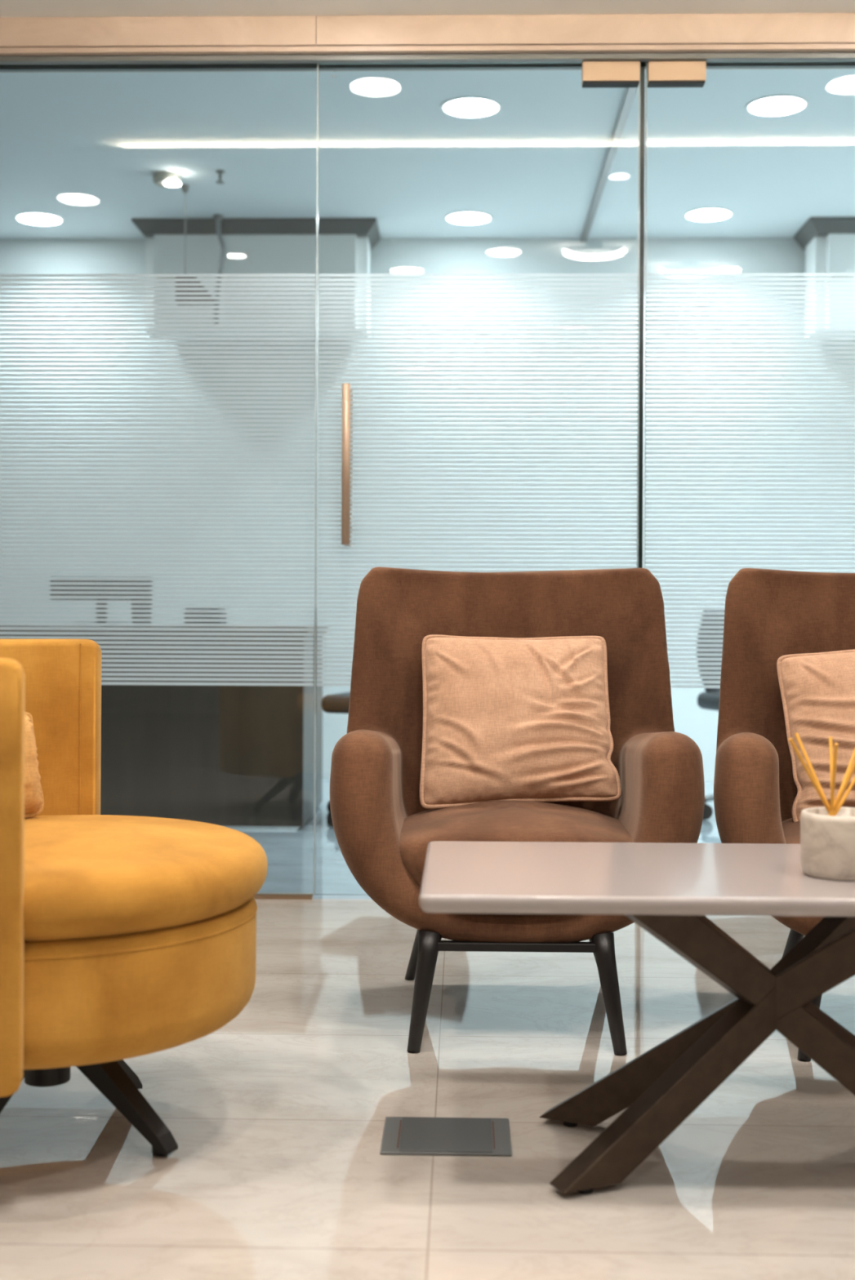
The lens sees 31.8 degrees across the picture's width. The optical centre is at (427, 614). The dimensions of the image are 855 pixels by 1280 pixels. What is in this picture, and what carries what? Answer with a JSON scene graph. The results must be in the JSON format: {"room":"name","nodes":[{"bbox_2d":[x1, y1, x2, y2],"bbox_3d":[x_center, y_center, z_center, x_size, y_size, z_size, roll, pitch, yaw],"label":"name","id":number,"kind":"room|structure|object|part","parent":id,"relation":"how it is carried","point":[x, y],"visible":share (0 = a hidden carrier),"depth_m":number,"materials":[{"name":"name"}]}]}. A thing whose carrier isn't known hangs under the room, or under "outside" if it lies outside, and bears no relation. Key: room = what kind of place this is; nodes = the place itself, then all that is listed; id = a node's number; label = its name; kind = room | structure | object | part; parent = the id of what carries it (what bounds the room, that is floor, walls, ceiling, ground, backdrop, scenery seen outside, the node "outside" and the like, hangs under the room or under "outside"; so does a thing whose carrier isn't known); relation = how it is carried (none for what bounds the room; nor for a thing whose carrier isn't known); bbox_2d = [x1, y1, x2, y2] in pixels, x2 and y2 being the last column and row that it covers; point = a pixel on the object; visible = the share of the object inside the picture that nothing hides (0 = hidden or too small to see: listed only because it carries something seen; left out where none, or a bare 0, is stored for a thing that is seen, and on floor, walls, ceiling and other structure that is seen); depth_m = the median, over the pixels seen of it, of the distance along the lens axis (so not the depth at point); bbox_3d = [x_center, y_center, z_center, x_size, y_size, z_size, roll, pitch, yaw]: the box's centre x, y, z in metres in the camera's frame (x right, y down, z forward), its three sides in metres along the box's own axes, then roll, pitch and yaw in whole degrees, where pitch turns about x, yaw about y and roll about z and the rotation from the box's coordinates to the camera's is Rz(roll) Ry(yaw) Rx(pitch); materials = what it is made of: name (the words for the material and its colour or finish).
{"room":"office waiting area","nodes":[
{"label":"office waiting area","id":0,"kind":"room"},
{"bbox_2d":[0,778,854,1279],"bbox_3d":[0.142,0.844,1.897,6.600,0.100,10.800,0,0,1],"label":"floor","id":1,"kind":"structure","parent":0,"point":[275,1116],"depth_m":2.28,"materials":[{"name":"tile"}]},
{"bbox_2d":[0,639,267,1156],"bbox_3d":[-0.591,0.416,2.284,0.691,0.748,0.718,0,0,-4],"label":"tub chair","id":2,"kind":"object","parent":1,"relation":"on","point":[122,937],"visible":1,"depth_m":2.06,"materials":[{"name":"yellow fabric"}]},
{"bbox_3d":[-0.629,0.698,2.172,0.040,0.172,0.206,0,0,24],"label":"leg","id":3,"kind":"part","parent":2,"relation":"part of","materials":[{"name":"black paint"}]},
{"bbox_2d":[24,711,44,818],"bbox_3d":[-0.708,0.245,2.358,0.091,0.174,0.286,0,0,29],"label":"throw pillow","id":4,"kind":"object","parent":2,"relation":"on","point":[33,795],"visible":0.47,"depth_m":2.44,"materials":[{"name":"fabric"}]},
{"bbox_3d":[-0.466,0.699,2.234,0.206,0.172,0.040,0,0,24],"label":"leg","id":5,"kind":"part","parent":2,"relation":"part of","materials":[{"name":"black paint"}]},
{"bbox_3d":[-0.528,0.699,2.397,0.040,0.172,0.206,0,0,24],"label":"leg","id":6,"kind":"part","parent":2,"relation":"part of","materials":[{"name":"black paint"}]},
{"bbox_3d":[-0.578,0.522,2.284,0.630,0.180,0.630,0,0,-4],"label":"seat","id":7,"kind":"part","parent":2,"relation":"part of","materials":[{"name":"yellow fabric"}]},
{"bbox_2d":[22,814,267,941],"bbox_3d":[-0.577,0.382,2.284,0.664,0.113,0.664,0,0,-4],"label":"seat cushion","id":8,"kind":"object","parent":2,"relation":"on","point":[86,877],"depth_m":2.09,"materials":[{"name":"yellow fabric"}]},
{"bbox_2d":[0,625,327,826],"bbox_3d":[-1.695,0.407,5.937,2.530,0.733,0.810,0,0,1],"label":"desk","id":9,"kind":"object","parent":1,"relation":"on","point":[219,755],"visible":0.42,"depth_m":5.52,"materials":[{"name":"brown wood"}]},
{"bbox_2d":[49,577,152,622],"bbox_3d":[-1.279,-0.053,5.882,0.400,0.190,0.140,0,0,1],"label":"computer monitor","id":10,"kind":"object","parent":9,"relation":"on","point":[117,577],"visible":0.37,"depth_m":5.87,"materials":[{"name":"black plastic"}]},
{"bbox_2d":[130,599,151,622],"bbox_3d":[-1.084,-0.007,5.688,0.080,0.100,0.080,0,0,1],"label":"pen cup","id":11,"kind":"object","parent":9,"relation":"on","point":[134,599],"visible":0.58,"depth_m":5.66,"materials":[{"name":"grey plastic"}]},
{"bbox_2d":[0,625,327,634],"bbox_3d":[-1.693,0.056,5.937,2.530,0.030,0.810,0,0,1],"label":"countertop","id":12,"kind":"structure","parent":9,"relation":"on","point":[0,625],"depth_m":5.52,"materials":[{"name":"grey wood"}]},
{"bbox_2d":[184,608,226,623],"bbox_3d":[-0.861,0.009,5.822,0.140,0.070,0.160,0,0,1],"label":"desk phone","id":13,"kind":"object","parent":9,"relation":"on","point":[185,608],"visible":0.33,"depth_m":5.74,"materials":[{"name":"grey plastic"}]},
{"bbox_3d":[-0.461,0.427,5.900,0.030,0.703,0.725,0,0,1],"label":"panel","id":14,"kind":"part","parent":9,"relation":"part of","materials":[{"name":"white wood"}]},
{"bbox_2d":[253,893,313,899],"bbox_3d":[-1.711,0.780,4.217,2.783,0.011,0.034,0,0,1],"label":"trim","id":15,"kind":"structure","parent":1,"relation":"on","point":[264,895],"depth_m":4.17,"materials":[{"name":"brown metal"}]},
{"bbox_2d":[0,63,319,895],"bbox_3d":[-1.702,-0.385,4.212,2.790,2.319,0.011,0,0,1],"label":"glass panel","id":16,"kind":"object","parent":15,"relation":"on","point":[116,274],"depth_m":4.18,"materials":[{"name":"clear glass"}]},
{"bbox_2d":[320,691,350,826],"bbox_3d":[-0.110,0.382,5.805,0.623,0.819,0.599,0,0,16],"label":"office chair","id":17,"kind":"object","parent":1,"relation":"on","point":[339,703],"visible":0.05,"depth_m":5.62,"materials":[{"name":"grey plastic"}]},
{"bbox_3d":[-0.113,0.338,5.784,0.480,0.070,0.460,0,0,16],"label":"seat","id":18,"kind":"part","parent":17,"relation":"part of","materials":[{"name":"black fabric"}]},
{"bbox_2d":[379,1116,511,1156],"bbox_3d":[0.029,0.790,2.277,0.193,0.005,0.158,0,0,1],"label":"floor outlet","id":19,"kind":"object","parent":1,"relation":"on","point":[402,1135],"visible":1,"depth_m":2.26,"materials":[{"name":"grey metal"}]},
{"bbox_3d":[0.029,0.789,2.277,0.138,0.001,0.149,0,0,1],"label":"lid","id":20,"kind":"part","parent":19,"relation":"part of","materials":[{"name":"grey metal"}]},
{"bbox_2d":[329,566,704,1055],"bbox_3d":[0.171,0.348,3.033,0.703,0.901,0.659,0,0,1],"label":"armchair","id":21,"kind":"object","parent":1,"relation":"on","point":[383,831],"visible":0.64,"depth_m":2.98,"materials":[{"name":"brown fabric"}]},
{"bbox_3d":[-0.007,0.690,3.220,0.037,0.216,0.125,0,0,-27],"label":"leg","id":22,"kind":"part","parent":21,"relation":"part of","materials":[{"name":"black paint"}]},
{"bbox_3d":[-0.008,0.689,2.752,0.043,0.215,0.096,0,0,29],"label":"leg","id":23,"kind":"part","parent":21,"relation":"part of","materials":[{"name":"black paint"}]},
{"bbox_2d":[399,800,633,887],"bbox_3d":[0.169,0.456,2.939,0.478,0.171,0.460,0,0,1],"label":"seat cushion","id":24,"kind":"object","parent":21,"relation":"on","point":[504,820],"depth_m":2.80,"materials":[{"name":"brown fabric"}]},
{"bbox_3d":[0.169,0.612,2.973,0.344,0.016,0.437,0,0,1],"label":"frame","id":25,"kind":"part","parent":21,"relation":"part of","materials":[{"name":"black paint"}]},
{"bbox_2d":[419,634,621,808],"bbox_3d":[0.189,0.219,3.099,0.410,0.351,0.180,0,0,0],"label":"throw pillow","id":26,"kind":"object","parent":21,"relation":"on","point":[504,718],"visible":0.99,"depth_m":3.05,"materials":[{"name":"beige fabric"}]},
{"bbox_3d":[0.334,0.691,2.744,0.043,0.215,0.096,0,0,-27],"label":"leg","id":27,"kind":"part","parent":21,"relation":"part of","materials":[{"name":"black paint"}]},
{"bbox_2d":[418,840,854,1194],"bbox_3d":[0.505,0.583,2.193,1.024,0.425,0.480,0,0,1],"label":"coffee table","id":28,"kind":"object","parent":1,"relation":"on","point":[668,890],"visible":1,"depth_m":2.13,"materials":[{"name":"grey paint"}]},
{"bbox_3d":[0.469,0.591,2.211,0.640,0.389,0.041,0,0,27],"label":"leg","id":29,"kind":"part","parent":28,"relation":"part of","materials":[{"name":"brown wood"}]},
{"bbox_3d":[0.469,0.591,2.177,0.640,0.389,0.041,0,0,-24],"label":"leg","id":30,"kind":"part","parent":28,"relation":"part of","materials":[{"name":"brown wood"}]},
{"bbox_3d":[0.542,0.591,2.210,0.639,0.389,0.039,0,0,-24],"label":"leg","id":31,"kind":"part","parent":28,"relation":"part of","materials":[{"name":"brown wood"}]},
{"bbox_3d":[0.541,0.591,2.175,0.639,0.389,0.039,0,0,27],"label":"leg","id":32,"kind":"part","parent":28,"relation":"part of","materials":[{"name":"brown wood"}]},
{"bbox_2d":[788,733,854,881],"bbox_3d":[0.579,0.271,2.138,0.143,0.198,0.121,0,0,1],"label":"reed diffuser","id":33,"kind":"object","parent":28,"relation":"on","point":[827,833],"visible":1,"depth_m":2.10,"materials":[{"name":"stone"}]},
{"bbox_2d":[637,62,644,568],"bbox_3d":[0.592,-0.369,4.172,0.012,2.330,0.014,0,0,1],"label":"trim","id":34,"kind":"structure","parent":1,"relation":"on","point":[642,64],"depth_m":4.17,"materials":[{"name":"black"}]},
{"bbox_2d":[696,610,724,819],"bbox_3d":[1.360,0.388,5.887,0.623,0.819,0.599,0,0,-19],"label":"office chair","id":35,"kind":"object","parent":1,"relation":"on","point":[708,700],"visible":0.09,"depth_m":5.98,"materials":[{"name":"grey plastic"}]},
{"bbox_3d":[1.370,0.344,5.869,0.480,0.070,0.460,0,0,-19],"label":"seat","id":36,"kind":"part","parent":35,"relation":"part of","materials":[{"name":"grey plastic"}]},
{"bbox_3d":[1.301,0.169,6.075,0.460,0.380,0.156,0,0,-19],"label":"backrest","id":37,"kind":"part","parent":35,"relation":"part of","materials":[{"name":"grey plastic"}]},
{"bbox_2d":[713,568,854,1061],"bbox_3d":[0.921,0.351,2.954,0.703,0.901,0.659,0,0,11],"label":"armchair","id":38,"kind":"object","parent":1,"relation":"on","point":[770,615],"visible":0.5,"depth_m":3.16,"materials":[{"name":"brown fabric"}]},
{"bbox_2d":[781,817,799,844],"bbox_3d":[0.902,0.459,2.862,0.478,0.171,0.460,0,0,11],"label":"seat cushion","id":39,"kind":"object","parent":38,"relation":"on","point":[790,830],"depth_m":2.85,"materials":[{"name":"brown fabric"}]},
{"bbox_3d":[0.777,0.693,3.170,0.037,0.216,0.125,0,0,-17],"label":"leg","id":40,"kind":"part","parent":38,"relation":"part of","materials":[{"name":"black paint"}]},
{"bbox_3d":[0.696,0.692,2.708,0.043,0.215,0.096,0,0,39],"label":"leg","id":41,"kind":"part","parent":38,"relation":"part of","materials":[{"name":"black paint"}]},
{"bbox_2d":[776,648,854,822],"bbox_3d":[0.915,0.232,2.990,0.419,0.378,0.181,0,0,10],"label":"throw pillow","id":42,"kind":"object","parent":38,"relation":"on","point":[817,690],"visible":0.84,"depth_m":3.00,"materials":[{"name":"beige fabric"}]},
{"bbox_2d":[0,68,854,239],"bbox_3d":[0.247,-1.881,5.781,6.600,0.150,3.030,0,0,1],"label":"ceiling","id":43,"kind":"structure","parent":0,"point":[84,149],"depth_m":5.88,"materials":[{"name":"white paint"}]},
{"bbox_2d":[14,212,64,226],"bbox_3d":[-1.778,-1.813,6.875,0.220,0.004,0.220,0,0,1],"label":"recessed light","id":44,"kind":"object","parent":43,"relation":"in","point":[29,218],"visible":1,"depth_m":6.87,"materials":[{"name":"white paint"}]},
{"bbox_2d":[17,213,61,224],"bbox_3d":[-1.778,-1.813,6.875,0.197,0.002,0.197,0,0,1],"label":"diffuser","id":45,"kind":"object","parent":44,"relation":"attached to","point":[29,219],"depth_m":6.87,"materials":[{"name":"white plastic"}]},
{"bbox_2d":[152,170,180,187],"bbox_3d":[-1.071,-1.789,6.178,0.117,0.046,0.110,0,0,1],"label":"spotlight","id":46,"kind":"object","parent":43,"relation":"attached to","point":[166,179],"visible":1,"depth_m":6.14,"materials":[{"name":"beige plastic"}]},
{"bbox_2d":[164,180,180,186],"bbox_3d":[-1.047,-1.770,6.157,0.068,0.008,0.068,0,0,1],"label":"lamp","id":47,"kind":"object","parent":46,"relation":"attached to","point":[166,183],"depth_m":6.15,"materials":[{"name":"white"}]},
{"bbox_2d":[175,184,215,305],"bbox_3d":[-0.969,-1.561,6.325,0.175,0.500,0.060,0,0,1],"label":"lamp","id":48,"kind":"object","parent":43,"relation":"hanging from","point":[184,188],"visible":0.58,"depth_m":6.30,"materials":[{"name":"grey plastic"}]},
{"bbox_2d":[212,213,225,324],"bbox_3d":[-0.950,-1.561,6.805,0.053,0.500,0.052,0,0,45],"label":"hanging cable","id":49,"kind":"object","parent":43,"relation":"hanging from","point":[217,217],"visible":0.8,"depth_m":6.79,"materials":[{"name":"grey metal"}]},
{"bbox_2d":[215,169,224,183],"bbox_3d":[-0.846,-1.787,6.122,0.036,0.048,0.036,0,0,1],"label":"sprinkler","id":50,"kind":"object","parent":43,"relation":"attached to","point":[220,172],"visible":1,"depth_m":6.12,"materials":[{"name":"grey metal"}]},
{"bbox_2d":[131,217,380,341],"bbox_3d":[-0.790,-1.560,7.019,1.120,0.500,0.345,0,0,1],"label":"air conditioner","id":51,"kind":"object","parent":43,"relation":"attached to","point":[251,245],"visible":0.48,"depth_m":6.89,"materials":[{"name":"white paint"}]},
{"bbox_3d":[-0.789,-1.778,7.019,1.120,0.065,0.345,0,0,1],"label":"cornice","id":52,"kind":"part","parent":51,"relation":"part of","materials":[{"name":"grey"}]},
{"bbox_2d":[444,211,492,225],"bbox_3d":[0.187,-1.804,6.828,0.220,0.004,0.220,0,0,1],"label":"recessed light","id":53,"kind":"object","parent":43,"relation":"in","point":[465,218],"visible":1,"depth_m":6.83,"materials":[{"name":"white paint"}]},
{"bbox_2d":[447,213,489,223],"bbox_3d":[0.187,-1.805,6.828,0.197,0.002,0.197,0,0,1],"label":"diffuser","id":54,"kind":"object","parent":53,"relation":"attached to","point":[453,218],"depth_m":6.83,"materials":[{"name":"white plastic"}]},
{"bbox_2d":[440,96,502,118],"bbox_3d":[0.155,-1.804,5.338,0.220,0.004,0.220,0,0,1],"label":"recessed light","id":55,"kind":"object","parent":43,"relation":"in","point":[465,107],"visible":1,"depth_m":5.33,"materials":[{"name":"white paint"}]},
{"bbox_2d":[580,87,636,241],"bbox_3d":[0.719,-1.794,6.055,0.028,0.020,2.240,0,0,1],"label":"track","id":56,"kind":"object","parent":43,"relation":"attached to","point":[629,94],"visible":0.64,"depth_m":5.86,"materials":[{"name":"grey metal"}]},
{"bbox_2d":[683,208,733,222],"bbox_3d":[1.264,-1.800,6.752,0.220,0.004,0.220,0,0,1],"label":"recessed light","id":57,"kind":"object","parent":43,"relation":"in","point":[702,215],"visible":1,"depth_m":6.75,"materials":[{"name":"white paint"}]},
{"bbox_2d":[686,209,730,220],"bbox_3d":[1.264,-1.800,6.752,0.197,0.002,0.197,0,0,1],"label":"diffuser","id":58,"kind":"object","parent":57,"relation":"attached to","point":[694,215],"depth_m":6.75,"materials":[{"name":"white plastic"}]},
{"bbox_2d":[744,94,808,116],"bbox_3d":[1.236,-1.800,5.307,0.220,0.004,0.220,0,0,1],"label":"recessed light","id":59,"kind":"object","parent":43,"relation":"in","point":[776,105],"visible":1,"depth_m":5.30,"materials":[{"name":"white paint"}]},
{"bbox_2d":[793,217,854,341],"bbox_3d":[2.294,-1.547,6.945,1.120,0.500,0.345,0,0,1],"label":"air conditioner","id":60,"kind":"object","parent":43,"relation":"attached to","point":[828,243],"visible":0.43,"depth_m":6.83,"materials":[{"name":"white paint"}]},
{"bbox_3d":[2.295,-1.764,6.945,1.120,0.065,0.345,0,0,1],"label":"cornice","id":61,"kind":"part","parent":60,"relation":"part of","materials":[{"name":"grey"}]},
{"bbox_2d":[0,237,854,782],"bbox_3d":[0.276,-0.506,7.245,6.600,2.600,0.100,0,0,1],"label":"wall","id":62,"kind":"structure","parent":0,"point":[664,255],"depth_m":7.20,"materials":[{"name":"white paint"}]},
{"bbox_2d":[0,0,854,17],"bbox_3d":[0.115,-1.798,0.297,6.600,0.318,7.600,0,0,1],"label":"ceiling","id":63,"kind":"structure","parent":0,"point":[8,8],"depth_m":4.05,"materials":[{"name":"white paint"}]},
{"bbox_2d":[0,13,854,48],"bbox_3d":[0.208,-1.758,4.181,6.600,0.397,0.170,0,0,1],"label":"header beam","id":64,"kind":"structure","parent":0,"point":[765,28],"depth_m":4.10,"materials":[{"name":"beige wood"}]},
{"bbox_2d":[800,806,854,881],"bbox_3d":[0.592,0.326,2.136,0.118,0.090,0.118,0,0,1],"label":"pot","id":65,"kind":"object","parent":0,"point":[827,833],"depth_m":2.09,"materials":[{"name":"stone"}]},
{"bbox_3d":[-3.238,-0.571,0.438,0.100,2.700,7.720,0,0,1],"label":"wall","id":66,"kind":"structure","parent":0,"visible":0},
{"bbox_2d":[0,44,854,72],"bbox_3d":[0.207,-1.536,4.166,6.600,0.016,0.080,0,0,1],"label":"trim","id":67,"kind":"structure","parent":66,"relation":"attached to","point":[304,61],"depth_m":4.15,"materials":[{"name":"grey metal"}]},
{"bbox_2d":[315,61,639,895],"bbox_3d":[0.138,-0.376,4.168,0.890,2.314,0.123,0,0,1],"label":"door","id":68,"kind":"structure","parent":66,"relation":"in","point":[594,74],"depth_m":4.16,"materials":[{"name":"clear glass"}]},
{"bbox_3d":[-0.224,-0.414,4.127,0.023,0.442,0.023,0,0,1],"label":"handle","id":69,"kind":"part","parent":68,"relation":"part of","materials":[{"name":"beige metal"}]},
{"bbox_3d":[-0.222,-0.414,4.227,0.023,0.442,0.023,0,0,1],"label":"handle","id":70,"kind":"part","parent":68,"relation":"part of","materials":[{"name":"beige metal"}]},
{"bbox_2d":[643,61,854,688],"bbox_3d":[1.061,-0.372,4.146,0.922,2.314,0.044,0,0,1],"label":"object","id":71,"kind":"structure","parent":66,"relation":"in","point":[658,73],"depth_m":4.14,"materials":[{"name":"clear glass"}]}
]}

